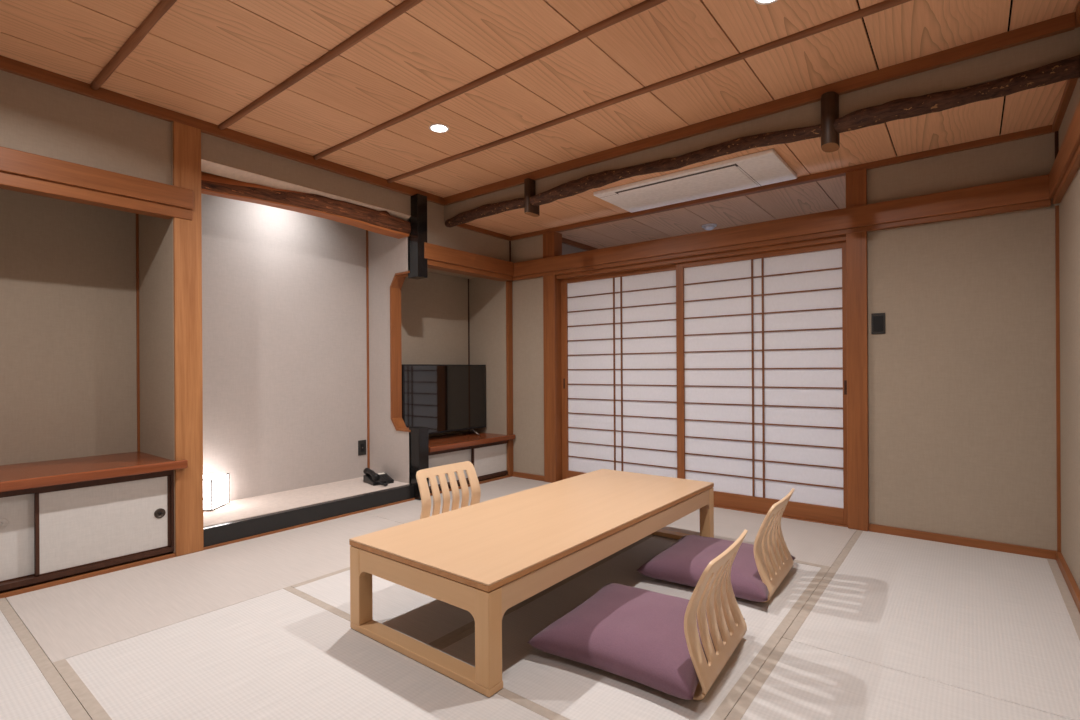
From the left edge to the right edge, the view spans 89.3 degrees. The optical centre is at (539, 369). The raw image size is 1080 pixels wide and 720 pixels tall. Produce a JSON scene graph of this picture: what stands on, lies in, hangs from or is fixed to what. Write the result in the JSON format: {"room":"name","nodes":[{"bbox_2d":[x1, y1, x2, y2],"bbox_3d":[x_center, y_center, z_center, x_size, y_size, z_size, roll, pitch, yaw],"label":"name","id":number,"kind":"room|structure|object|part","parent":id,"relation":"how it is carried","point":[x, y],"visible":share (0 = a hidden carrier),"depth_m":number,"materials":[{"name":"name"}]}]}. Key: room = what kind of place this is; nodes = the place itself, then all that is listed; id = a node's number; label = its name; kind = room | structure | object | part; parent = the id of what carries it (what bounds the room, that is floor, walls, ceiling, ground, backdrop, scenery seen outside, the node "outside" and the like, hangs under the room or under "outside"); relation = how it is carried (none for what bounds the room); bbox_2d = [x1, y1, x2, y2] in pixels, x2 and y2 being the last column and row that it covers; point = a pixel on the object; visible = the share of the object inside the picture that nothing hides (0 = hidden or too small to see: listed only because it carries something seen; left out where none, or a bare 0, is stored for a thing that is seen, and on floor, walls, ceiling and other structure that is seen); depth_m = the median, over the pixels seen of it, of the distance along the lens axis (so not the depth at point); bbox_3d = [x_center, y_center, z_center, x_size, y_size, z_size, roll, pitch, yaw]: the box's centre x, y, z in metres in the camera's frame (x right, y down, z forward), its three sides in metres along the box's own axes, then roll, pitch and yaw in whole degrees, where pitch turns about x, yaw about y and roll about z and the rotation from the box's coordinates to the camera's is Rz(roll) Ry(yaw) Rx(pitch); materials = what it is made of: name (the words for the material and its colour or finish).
{"room":"traditional dwelling","nodes":[
{"label":"traditional dwelling","id":0,"kind":"room"},
{"bbox_2d":[139,122,174,552],"bbox_3d":[-2.167,-0.187,3.181,0.562,2.520,0.128,0,0,38],"label":"wall","id":1,"kind":"structure","parent":0,"point":[156,282],"depth_m":3.11,"materials":[{"name":"beige paint"}]},
{"bbox_2d":[173,121,203,556],"bbox_3d":[-1.987,-0.166,3.048,0.148,2.356,0.135,0,0,38],"label":"wooden pillar","id":2,"kind":"structure","parent":1,"relation":"attached to","point":[187,234],"depth_m":3.00,"materials":[{"name":"brown wood"}]},
{"bbox_2d":[0,189,366,500],"bbox_3d":[-2.523,-0.184,3.256,0.090,2.520,3.600,0,0,38],"label":"wall","id":3,"kind":"structure","parent":0,"point":[284,318],"depth_m":3.69,"materials":[{"name":"beige paint"}]},
{"bbox_2d":[136,214,139,451],"bbox_3d":[-2.426,-0.225,3.296,0.012,1.480,0.012,0,0,38],"label":"trim","id":4,"kind":"structure","parent":3,"relation":"attached to","point":[137,215],"depth_m":3.29,"materials":[{"name":"brown wood"}]},
{"bbox_2d":[358,440,365,455],"bbox_3d":[-1.478,0.649,4.544,0.011,0.124,0.074,0,0,38],"label":"wall outlet","id":5,"kind":"object","parent":3,"relation":"attached to","point":[361,443],"visible":1,"depth_m":4.54,"materials":[{"name":"grey plastic"}]},
{"bbox_2d":[366,230,369,467],"bbox_3d":[-1.446,-0.249,4.589,0.014,2.284,0.014,0,0,38],"label":"trim","id":6,"kind":"structure","parent":3,"relation":"attached to","point":[367,263],"depth_m":4.58,"materials":[{"name":"brown wood"}]},
{"bbox_2d":[0,70,508,260],"bbox_3d":[-1.790,-1.194,3.362,0.160,0.510,4.680,0,0,38],"label":"wall","id":7,"kind":"structure","parent":0,"point":[39,118],"depth_m":2.83,"materials":[{"name":"beige paint"}]},
{"bbox_2d":[0,146,192,219],"bbox_3d":[-2.559,-0.902,2.255,0.098,0.165,1.987,0,0,38],"label":"trim","id":8,"kind":"structure","parent":7,"relation":"attached to","point":[20,171],"depth_m":2.66,"materials":[{"name":"brown wood"}]},
{"bbox_2d":[0,55,444,205],"bbox_3d":[-1.980,-1.370,2.986,0.048,0.055,3.855,0,0,38],"label":"trim","id":9,"kind":"structure","parent":7,"relation":"attached to","point":[9,65],"depth_m":3.02,"materials":[{"name":"brown wood"}]},
{"bbox_2d":[201,159,410,220],"bbox_3d":[-1.492,-1.173,3.685,0.080,0.044,1.485,0,0,38],"label":"trim","id":10,"kind":"structure","parent":7,"relation":"attached to","point":[207,166],"depth_m":3.41,"materials":[{"name":"paint"}]},
{"bbox_2d":[201,172,410,238],"bbox_3d":[-1.522,-1.116,3.709,0.152,0.160,1.493,0,0,38],"label":"lintel","id":11,"kind":"object","parent":7,"relation":"attached to","point":[380,222],"visible":0.88,"depth_m":3.63,"materials":[{"name":"brown wood"}]},
{"bbox_2d":[424,242,513,281],"bbox_3d":[-0.619,-0.908,4.693,0.132,0.167,1.053,0,0,38],"label":"trim","id":12,"kind":"structure","parent":7,"relation":"attached to","point":[438,257],"depth_m":4.62,"materials":[{"name":"brown wood"}]},
{"bbox_2d":[457,223,511,240],"bbox_3d":[-0.519,-1.228,4.846,0.044,0.037,0.775,0,0,38],"label":"trim","id":13,"kind":"structure","parent":7,"relation":"attached to","point":[465,226],"depth_m":4.85,"materials":[{"name":"brown wood"}]},
{"bbox_2d":[509,241,510,261],"bbox_3d":[-0.285,-1.100,5.146,0.018,0.223,0.015,0,0,38],"label":"trim","id":14,"kind":"structure","parent":7,"relation":"attached to","point":[509,241],"depth_m":5.14,"materials":[{"name":"brown wood"}]},
{"bbox_2d":[203,477,408,526],"bbox_3d":[-1.690,0.952,3.844,0.540,0.116,1.495,0,0,38],"label":"floor","id":15,"kind":"structure","parent":0,"point":[244,508],"depth_m":3.76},
{"bbox_2d":[203,473,229,511],"bbox_3d":[-2.166,0.794,3.530,0.208,0.207,0.210,0,0,-2],"label":"lamp","id":16,"kind":"object","parent":15,"relation":"on","point":[216,486],"visible":0.58,"depth_m":3.50,"materials":[{"name":"paper"}]},
{"bbox_2d":[363,468,393,485],"bbox_3d":[-1.251,0.835,4.285,0.172,0.113,0.294,0,0,-40],"label":"telephone","id":17,"kind":"object","parent":15,"relation":"on","point":[370,477],"visible":1,"depth_m":4.26,"materials":[{"name":"black plastic"}]},
{"bbox_3d":[-1.197,0.869,4.192,0.099,0.040,0.083,0,0,-40],"label":"coiled cord","id":18,"kind":"part","parent":17,"relation":"part of","materials":[{"name":"black plastic"}]},
{"bbox_2d":[368,219,410,483],"bbox_3d":[-1.204,-0.193,4.458,0.555,2.400,0.080,0,0,38],"label":"wall partition","id":19,"kind":"structure","parent":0,"point":[388,256],"depth_m":4.47,"materials":[{"name":"beige paint"}]},
{"bbox_2d":[203,484,413,546],"bbox_3d":[-1.466,0.953,3.687,0.088,0.112,1.505,0,0,38],"label":"trim","id":20,"kind":"structure","parent":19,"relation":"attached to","point":[238,529],"depth_m":3.52,"materials":[{"name":"black paint"}]},
{"bbox_2d":[204,498,414,549],"bbox_3d":[-1.435,1.013,3.650,0.022,0.032,1.485,0,0,38],"label":"baseboard","id":21,"kind":"structure","parent":19,"relation":"attached to","point":[411,499],"depth_m":3.50,"materials":[{"name":"brown wood"}]},
{"bbox_2d":[390,271,410,431],"bbox_3d":[-1.080,-0.141,4.364,0.243,1.255,0.100,0,0,38],"label":"trim","id":22,"kind":"structure","parent":19,"relation":"attached to","point":[398,279],"depth_m":4.42,"materials":[{"name":"brown wood"}]},
{"bbox_2d":[408,193,427,278],"bbox_3d":[-0.957,-1.035,4.270,0.125,0.638,0.095,0,0,38],"label":"trim","id":23,"kind":"structure","parent":19,"relation":"attached to","point":[418,218],"depth_m":4.22,"materials":[{"name":"black paint"}]},
{"bbox_2d":[409,426,428,499],"bbox_3d":[-0.947,0.728,4.270,0.125,0.555,0.095,0,0,38],"label":"trim","id":24,"kind":"structure","parent":19,"relation":"attached to","point":[419,441],"depth_m":4.23,"materials":[{"name":"black paint"}]},
{"bbox_2d":[401,272,468,436],"bbox_3d":[-1.017,-0.194,5.049,0.060,2.520,1.080,0,0,38],"label":"wall","id":25,"kind":"structure","parent":0,"point":[434,308],"depth_m":5.07,"materials":[{"name":"beige paint"}]},
{"bbox_2d":[468,279,469,364],"bbox_3d":[-0.701,-0.136,5.393,0.010,1.520,0.010,0,0,38],"label":"trim","id":26,"kind":"structure","parent":25,"relation":"attached to","point":[468,279],"depth_m":5.39,"materials":[{"name":"brown wood"}]},
{"bbox_2d":[427,268,477,278],"bbox_3d":[-0.831,-0.920,4.854,0.480,0.050,1.010,0,0,38],"label":"wall","id":27,"kind":"structure","parent":0,"point":[428,269],"depth_m":5.09,"materials":[{"name":"beige paint"}]},
{"bbox_2d":[469,277,506,474],"bbox_3d":[-0.487,0.083,5.276,0.490,1.960,0.070,0,0,38],"label":"wall","id":28,"kind":"structure","parent":0,"point":[487,297],"depth_m":5.21,"materials":[{"name":"beige paint"}]},
{"bbox_2d":[506,281,512,476],"bbox_3d":[-0.307,0.087,5.134,0.088,1.830,0.060,0,0,38],"label":"trim","id":29,"kind":"structure","parent":28,"relation":"attached to","point":[509,320],"depth_m":5.10,"materials":[{"name":"brown wood"}]},
{"bbox_2d":[511,235,543,475],"bbox_3d":[-0.320,-0.118,5.239,1.000,2.360,0.080,0,0,38],"label":"wall","id":30,"kind":"structure","parent":0,"point":[527,294],"depth_m":5.02,"materials":[{"name":"beige paint"}]},
{"bbox_2d":[513,471,543,480],"bbox_3d":[-0.107,0.988,5.015,0.400,0.065,0.018,0,0,38],"label":"baseboard","id":31,"kind":"structure","parent":30,"relation":"attached to","point":[515,474],"depth_m":5.00,"materials":[{"name":"brown wood"}]},
{"bbox_2d":[543,231,561,482],"bbox_3d":[0.117,-0.108,4.882,0.128,2.215,0.120,0,0,38],"label":"trim","id":32,"kind":"structure","parent":30,"relation":"attached to","point":[552,241],"depth_m":4.83,"materials":[{"name":"brown wood"}]},
{"bbox_2d":[561,265,676,479],"bbox_3d":[0.662,0.093,4.518,1.177,1.798,0.031,0,0,38],"label":"door","id":33,"kind":"structure","parent":30,"relation":"in","point":[619,368],"depth_m":4.50,"materials":[{"name":"paper"}]},
{"bbox_2d":[0,0,1078,197],"bbox_3d":[-0.533,-1.422,1.828,3.915,0.030,3.925,0,0,38],"label":"ceiling","id":34,"kind":"structure","parent":0,"point":[205,60],"depth_m":2.48,"materials":[{"name":"brown wood"}]},
{"bbox_2d":[90,0,176,89],"bbox_3d":[-0.727,-1.400,1.533,3.715,0.034,0.038,0,0,38],"label":"trim","id":35,"kind":"structure","parent":34,"relation":"attached to","point":[163,6],"depth_m":2.30,"materials":[{"name":"brown wood"}]},
{"bbox_2d":[218,0,422,129],"bbox_3d":[-0.369,-1.402,1.987,3.716,0.034,0.038,0,0,38],"label":"trim","id":36,"kind":"structure","parent":34,"relation":"attached to","point":[398,10],"depth_m":2.43,"materials":[{"name":"brown wood"}]},
{"bbox_2d":[429,123,448,132],"bbox_3d":[-0.587,-1.404,3.178,0.115,0.006,0.115,0,0,38],"label":"recessed light","id":37,"kind":"object","parent":34,"relation":"in","point":[439,128],"visible":1,"depth_m":3.18,"materials":[{"name":"white plastic"}]},
{"bbox_2d":[313,0,666,159],"bbox_3d":[-0.014,-1.404,2.440,3.715,0.034,0.039,0,0,38],"label":"trim","id":38,"kind":"structure","parent":34,"relation":"attached to","point":[647,4],"depth_m":2.53,"materials":[{"name":"brown wood"}]},
{"bbox_2d":[387,0,911,182],"bbox_3d":[0.343,-1.406,2.893,3.715,0.034,0.039,0,0,38],"label":"trim","id":39,"kind":"structure","parent":34,"relation":"attached to","point":[886,4],"depth_m":2.61,"materials":[{"name":"brown wood"}]},
{"bbox_2d":[754,0,777,4],"bbox_3d":[0.864,-1.413,2.055,0.115,0.006,0.115,0,0,38],"label":"recessed light","id":40,"kind":"object","parent":34,"relation":"in","point":[762,2],"visible":1,"depth_m":2.10,"materials":[{"name":"white plastic"}]},
{"bbox_2d":[562,243,585,254],"bbox_3d":[0.434,-0.113,5.549,0.080,2.340,1.340,0,0,38],"label":"wall","id":41,"kind":"structure","parent":0,"point":[566,249],"depth_m":5.31,"materials":[{"name":"beige paint"}]},
{"bbox_2d":[562,237,596,250],"bbox_3d":[0.469,-1.230,5.522,0.040,0.045,1.330,0,0,38],"label":"trim","id":42,"kind":"structure","parent":41,"relation":"attached to","point":[564,240],"depth_m":5.36,"materials":[{"name":"brown wood"}]},
{"bbox_2d":[444,27,1079,220],"bbox_3d":[0.703,-1.372,3.359,3.765,0.265,0.050,0,0,38],"label":"wall","id":43,"kind":"structure","parent":0,"point":[1003,63],"depth_m":2.66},
{"bbox_2d":[524,178,539,216],"bbox_3d":[-0.058,-1.232,3.918,0.056,0.241,0.137,0,0,38],"label":"post","id":44,"kind":"object","parent":43,"relation":"attached to","point":[529,184],"visible":0.84,"depth_m":3.87,"materials":[{"name":"brown wood"}]},
{"bbox_2d":[444,12,1075,204],"bbox_3d":[0.685,-1.385,3.335,3.709,0.058,0.050,0,0,38],"label":"ceiling beam","id":45,"kind":"structure","parent":43,"relation":"attached to","point":[1064,23],"depth_m":2.77,"materials":[{"name":"brown wood"}]},
{"bbox_2d":[445,55,1079,226],"bbox_3d":[0.700,-1.218,3.305,3.718,0.130,0.104,0,0,38],"label":"log beam","id":46,"kind":"structure","parent":43,"relation":"attached to","point":[1069,68],"depth_m":2.67,"materials":[{"name":"brown wood"}]},
{"bbox_2d":[821,91,839,151],"bbox_3d":[1.451,-1.235,2.732,0.078,0.253,0.137,0,0,38],"label":"post","id":47,"kind":"object","parent":43,"relation":"attached to","point":[830,139],"visible":0.97,"depth_m":2.68,"materials":[{"name":"brown wood"}]},
{"bbox_2d":[465,80,1066,248],"bbox_3d":[1.422,-1.274,4.312,3.915,0.030,2.355,0,0,38],"label":"ceiling","id":48,"kind":"structure","parent":0,"point":[1032,108],"depth_m":3.66,"materials":[{"name":"brown wood"}]},
{"bbox_2d":[593,149,796,212],"bbox_3d":[1.019,-1.239,3.690,1.210,0.032,0.550,0,0,38],"label":"air conditioner","id":49,"kind":"object","parent":48,"relation":"attached to","point":[766,167],"visible":1,"depth_m":3.59,"materials":[{"name":"white plastic"}]},
{"bbox_2d":[702,223,716,229],"bbox_3d":[1.475,-1.239,4.763,0.128,0.040,0.128,0,0,38],"label":"smoke detector","id":50,"kind":"object","parent":48,"relation":"attached to","point":[710,226],"visible":0.98,"depth_m":4.73,"materials":[{"name":"white plastic"}]},
{"bbox_2d":[867,132,1058,550],"bbox_3d":[2.374,-0.135,3.119,0.855,2.360,0.080,0,0,38],"label":"wall","id":51,"kind":"structure","parent":0,"point":[962,370],"depth_m":3.06,"materials":[{"name":"beige paint"}]},
{"bbox_2d":[557,235,845,279],"bbox_3d":[1.064,-0.827,4.160,2.260,0.040,0.100,0,0,38],"label":"trim","id":52,"kind":"structure","parent":51,"relation":"attached to","point":[842,238],"depth_m":3.99,"materials":[{"name":"brown wood"}]},
{"bbox_2d":[676,241,847,524],"bbox_3d":[1.501,0.088,3.813,1.153,1.798,0.031,0,0,38],"label":"door","id":53,"kind":"structure","parent":51,"relation":"in","point":[761,338],"depth_m":3.76,"materials":[{"name":"paper"}]},
{"bbox_3d":[1.934,0.113,3.457,0.016,0.090,0.007,0,0,38],"label":"handle","id":54,"kind":"part","parent":53,"relation":"part of","materials":[{"name":"brown wood"}]},
{"bbox_2d":[714,505,847,526],"bbox_3d":[1.075,1.016,4.160,2.260,0.054,0.100,0,0,38],"label":"trim","id":55,"kind":"structure","parent":51,"relation":"attached to","point":[835,524],"depth_m":3.64,"materials":[{"name":"brown wood"}]},
{"bbox_2d":[511,125,1051,240],"bbox_3d":[1.201,-1.239,3.991,3.717,0.037,0.052,0,0,38],"label":"trim","id":56,"kind":"structure","parent":51,"relation":"attached to","point":[1043,130],"depth_m":3.52,"materials":[{"name":"brown wood"}]},
{"bbox_2d":[513,174,1050,280],"bbox_3d":[1.193,-0.918,4.002,3.735,0.158,0.108,0,0,38],"label":"wall beam","id":57,"kind":"structure","parent":51,"relation":"attached to","point":[1032,192],"depth_m":3.48,"materials":[{"name":"brown wood"}]},
{"bbox_2d":[846,169,868,530],"bbox_3d":[1.988,-0.120,3.410,0.112,2.215,0.120,0,0,38],"label":"trim","id":58,"kind":"structure","parent":51,"relation":"attached to","point":[856,181],"depth_m":3.36,"materials":[{"name":"brown wood"}]},
{"bbox_2d":[871,313,884,333],"bbox_3d":[2.052,-0.280,3.314,0.072,0.126,0.011,0,0,38],"label":"wall switch","id":59,"kind":"object","parent":51,"relation":"attached to","point":[877,319],"visible":1,"depth_m":3.31,"materials":[{"name":"grey plastic"}]},
{"bbox_2d":[869,523,1056,559],"bbox_3d":[2.345,0.973,3.086,0.840,0.065,0.018,0,0,38],"label":"baseboard","id":60,"kind":"structure","parent":51,"relation":"attached to","point":[950,539],"depth_m":3.05,"materials":[{"name":"brown wood"}]},
{"bbox_2d":[1054,131,1058,158],"bbox_3d":[2.669,-1.118,2.822,0.014,0.223,0.016,0,0,38],"label":"trim","id":61,"kind":"structure","parent":51,"relation":"attached to","point":[1056,133],"depth_m":2.82,"materials":[{"name":"brown wood"}]},
{"bbox_2d":[1055,205,1060,551],"bbox_3d":[2.676,0.069,2.822,0.014,1.830,0.016,0,0,38],"label":"trim","id":62,"kind":"structure","parent":51,"relation":"attached to","point":[1057,287],"depth_m":2.82,"materials":[{"name":"brown wood"}]},
{"bbox_2d":[1059,78,1079,589],"bbox_3d":[1.716,-0.231,1.512,0.100,2.560,6.300,0,0,38],"label":"wall","id":63,"kind":"structure","parent":0,"point":[1069,206],"depth_m":2.51,"materials":[{"name":"beige paint"}]},
{"bbox_2d":[1049,101,1079,203],"bbox_3d":[1.212,-0.918,0.973,0.060,0.158,4.635,0,0,38],"label":"trim","id":64,"kind":"structure","parent":63,"relation":"attached to","point":[1066,165],"depth_m":2.36,"materials":[{"name":"brown wood"}]},
{"bbox_2d":[1052,78,1077,132],"bbox_3d":[2.437,-1.246,2.520,0.044,0.037,0.775,0,0,38],"label":"trim","id":65,"kind":"structure","parent":63,"relation":"attached to","point":[1071,83],"depth_m":2.53,"materials":[{"name":"brown wood"}]},
{"bbox_2d":[1056,552,1079,612],"bbox_3d":[1.232,0.980,0.984,0.020,0.065,4.662,0,0,38],"label":"baseboard","id":66,"kind":"structure","parent":63,"relation":"attached to","point":[1069,579],"depth_m":2.48,"materials":[{"name":"brown wood"}]},
{"bbox_2d":[1075,0,1079,27],"bbox_3d":[0.972,-1.389,0.663,0.048,0.055,3.855,0,0,38],"label":"trim","id":67,"kind":"structure","parent":63,"relation":"attached to","point":[1077,13],"depth_m":2.13,"materials":[{"name":"brown wood"}]},
{"bbox_3d":[-0.015,1.088,2.912,4.565,0.064,6.350,0,0,38],"label":"floor","id":68,"kind":"structure","parent":0,"visible":0},
{"bbox_2d":[0,598,91,719],"bbox_3d":[-2.021,1.039,1.369,1.878,0.056,1.224,0,0,38],"label":"mat","id":69,"kind":"object","parent":68,"relation":"on","point":[31,687],"visible":1,"depth_m":1.76,"materials":[{"name":"wicker"}]},
{"bbox_2d":[0,470,173,592],"bbox_3d":[-2.556,0.778,2.325,0.120,0.477,1.729,0,0,38],"label":"base cabinet","id":70,"kind":"object","parent":68,"relation":"on","point":[55,532],"visible":0.96,"depth_m":2.66,"materials":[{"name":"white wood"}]},
{"bbox_3d":[-2.429,0.695,2.461,0.004,0.052,0.052,0,0,38],"label":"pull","id":71,"kind":"part","parent":70,"relation":"part of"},
{"bbox_3d":[-2.711,0.767,2.115,0.012,0.376,1.177,0,0,38],"label":"door","id":72,"kind":"part","parent":70,"relation":"part of","materials":[{"name":"white paper"}]},
{"bbox_3d":[-2.711,0.767,2.115,0.020,0.392,1.207,0,0,38],"label":"door frame","id":73,"kind":"part","parent":70,"relation":"part of","materials":[{"name":"brown wood"}]},
{"bbox_2d":[0,451,187,491],"bbox_3d":[-2.751,0.518,2.391,0.610,0.046,1.943,0,0,38],"label":"shelf board","id":74,"kind":"object","parent":70,"relation":"on","point":[20,476],"visible":1,"depth_m":2.75,"materials":[{"name":"red wood"}]},
{"bbox_3d":[-2.175,0.763,2.748,0.020,0.392,0.547,0,0,38],"label":"door frame","id":75,"kind":"part","parent":70,"relation":"part of","materials":[{"name":"brown wood"}]},
{"bbox_3d":[-2.175,0.763,2.748,0.012,0.376,0.517,0,0,38],"label":"door","id":76,"kind":"part","parent":70,"relation":"part of","materials":[{"name":"white paper"}]},
{"bbox_3d":[-2.030,0.767,2.918,0.004,0.052,0.052,0,0,38],"label":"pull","id":77,"kind":"part","parent":70,"relation":"part of","materials":[{"name":"brown metal"}]},
{"bbox_2d":[6,512,402,662],"bbox_3d":[-1.470,1.036,2.870,0.888,0.055,1.813,0,0,38],"label":"mat","id":78,"kind":"object","parent":68,"relation":"on","point":[67,620],"visible":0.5,"depth_m":2.54,"materials":[{"name":"beige wicker"}]},
{"bbox_2d":[52,586,569,719],"bbox_3d":[-0.661,1.031,1.613,1.935,0.056,0.839,0,0,38],"label":"mat","id":79,"kind":"object","parent":68,"relation":"on","point":[287,653],"visible":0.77,"depth_m":1.78,"materials":[{"name":"wicker"}]},
{"bbox_2d":[291,567,474,647],"bbox_3d":[-0.243,1.028,2.929,0.964,0.056,1.743,0,0,38],"label":"mat","id":80,"kind":"object","parent":68,"relation":"on","point":[430,621],"visible":0.09,"depth_m":2.31,"materials":[{"name":"wicker"}]},
{"bbox_2d":[416,461,480,518],"bbox_3d":[-0.387,0.792,3.190,0.531,0.416,0.480,0,0,38],"label":"chair","id":81,"kind":"object","parent":80,"relation":"on","point":[440,471],"visible":0.52,"depth_m":3.31,"materials":[{"name":"brown wood"}]},
{"bbox_2d":[349,469,713,696],"bbox_3d":[0.128,0.824,2.620,0.743,0.346,1.860,0,0,38],"label":"table","id":82,"kind":"object","parent":80,"relation":"on","point":[484,559],"visible":0.95,"depth_m":2.10,"materials":[{"name":"brown wood"}]},
{"bbox_3d":[-0.695,0.830,2.124,0.061,0.294,0.061,0,0,38],"label":"leg","id":83,"kind":"part","parent":82,"relation":"part of","materials":[{"name":"brown wood"}]},
{"bbox_3d":[-0.161,0.827,1.704,0.061,0.294,0.061,0,0,38],"label":"leg","id":84,"kind":"part","parent":82,"relation":"part of","materials":[{"name":"brown wood"}]},
{"bbox_3d":[0.951,0.820,3.116,0.061,0.294,0.061,0,0,38],"label":"leg","id":85,"kind":"part","parent":82,"relation":"part of","materials":[{"name":"brown wood"}]},
{"bbox_2d":[362,476,549,523],"bbox_3d":[-0.410,1.030,4.218,0.888,0.055,1.613,0,0,38],"label":"mat","id":86,"kind":"object","parent":68,"relation":"on","point":[409,511],"visible":0.34,"depth_m":4.25,"materials":[{"name":"beige wicker"}]},
{"bbox_2d":[429,440,507,492],"bbox_3d":[-0.616,0.829,4.790,0.120,0.352,1.042,0,0,38],"label":"base cabinet","id":87,"kind":"object","parent":68,"relation":"on","point":[488,460],"visible":0.51,"depth_m":4.81,"materials":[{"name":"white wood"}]},
{"bbox_3d":[-0.759,0.817,4.596,0.012,0.251,0.532,0,0,38],"label":"door","id":88,"kind":"part","parent":87,"relation":"part of","materials":[{"name":"white paper"}]},
{"bbox_2d":[430,475,508,495],"bbox_3d":[-0.598,1.005,4.713,0.022,0.038,0.980,0,0,38],"label":"baseboard","id":89,"kind":"structure","parent":87,"relation":"attached to","point":[505,476],"depth_m":4.86,"materials":[{"name":"brown wood"}]},
{"bbox_2d":[429,432,514,452],"bbox_3d":[-0.760,0.632,4.873,0.548,0.044,1.029,0,0,38],"label":"shelf board","id":90,"kind":"object","parent":87,"relation":"on","point":[455,440],"visible":0.82,"depth_m":4.78,"materials":[{"name":"red wood"}]},
{"bbox_2d":[402,364,485,435],"bbox_3d":[-0.820,0.282,4.851,0.195,0.655,0.970,0,0,38],"label":"television","id":91,"kind":"object","parent":90,"relation":"on","point":[439,398],"visible":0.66,"depth_m":4.80,"materials":[{"name":"black plastic"}]},
{"bbox_3d":[-0.434,0.815,4.960,0.020,0.267,0.505,0,0,38],"label":"door frame","id":92,"kind":"part","parent":87,"relation":"part of","materials":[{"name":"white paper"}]},
{"bbox_3d":[-0.434,0.815,4.960,0.012,0.251,0.475,0,0,38],"label":"door","id":93,"kind":"part","parent":87,"relation":"part of","materials":[{"name":"white paper"}]},
{"bbox_2d":[433,534,828,719],"bbox_3d":[0.518,1.024,2.330,0.971,0.056,1.743,0,0,38],"label":"mat","id":94,"kind":"object","parent":68,"relation":"on","point":[573,690],"visible":0.54,"depth_m":1.94,"materials":[{"name":"wicker"}]},
{"bbox_2d":[684,529,747,699],"bbox_3d":[0.429,0.787,1.957,0.531,0.416,0.480,0,0,35],"label":"chair","id":95,"kind":"object","parent":94,"relation":"on","point":[713,595],"visible":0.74,"depth_m":1.76,"materials":[{"name":"brown wood"}]},
{"bbox_2d":[527,583,744,699],"bbox_3d":[0.364,0.926,1.976,0.584,0.112,0.600,0,0,34],"label":"floor cushion","id":96,"kind":"object","parent":95,"relation":"on","point":[635,634],"visible":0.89,"depth_m":1.83,"materials":[{"name":"fabric"}]},
{"bbox_3d":[0.419,0.982,1.965,0.502,0.027,0.480,0,0,35],"label":"seat","id":97,"kind":"part","parent":95,"relation":"part of","materials":[{"name":"brown wood"}]},
{"bbox_2d":[754,488,794,602],"bbox_3d":[0.914,0.784,2.637,0.531,0.416,0.480,0,0,36],"label":"chair","id":98,"kind":"object","parent":94,"relation":"on","point":[773,559],"visible":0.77,"depth_m":2.44,"materials":[{"name":"brown wood"}]},
{"bbox_2d":[636,535,794,601],"bbox_3d":[0.862,0.923,2.641,0.584,0.112,0.600,0,0,35],"label":"floor cushion","id":99,"kind":"object","parent":98,"relation":"on","point":[684,562],"visible":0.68,"depth_m":2.51,"materials":[{"name":"fabric"}]},
{"bbox_3d":[0.903,0.979,2.646,0.502,0.027,0.480,0,0,36],"label":"seat","id":100,"kind":"part","parent":98,"relation":"part of","materials":[{"name":"brown wood"}]},
{"bbox_2d":[661,507,855,568],"bbox_3d":[0.944,1.021,3.652,1.935,0.056,0.858,0,0,38],"label":"mat","id":101,"kind":"object","parent":68,"relation":"on","point":[810,543],"visible":0.21,"depth_m":3.34,"materials":[{"name":"wicker"}]},
{"bbox_2d":[725,638,1070,719],"bbox_3d":[0.722,1.022,1.078,0.897,0.056,1.708,0,0,38],"label":"mat","id":102,"kind":"object","parent":68,"relation":"on","point":[797,681],"visible":1,"depth_m":1.66,"materials":[{"name":"wicker"}]},
{"bbox_2d":[782,530,1079,719],"bbox_3d":[1.783,1.016,2.426,0.897,0.056,1.718,0,0,38],"label":"mat","id":103,"kind":"object","parent":68,"relation":"on","point":[1005,626],"visible":0.87,"depth_m":2.17,"materials":[{"name":"wicker"}]},
{"bbox_3d":[-1.995,-0.208,0.487,4.465,2.560,0.100,0,0,38],"label":"wall","id":104,"kind":"structure","parent":0,"visible":0},
{"bbox_2d":[0,553,175,598],"bbox_3d":[-2.564,1.017,2.213,0.022,0.038,1.900,0,0,38],"label":"baseboard","id":105,"kind":"structure","parent":104,"relation":"attached to","point":[159,558],"depth_m":2.65,"materials":[{"name":"brown wood"}]}
]}

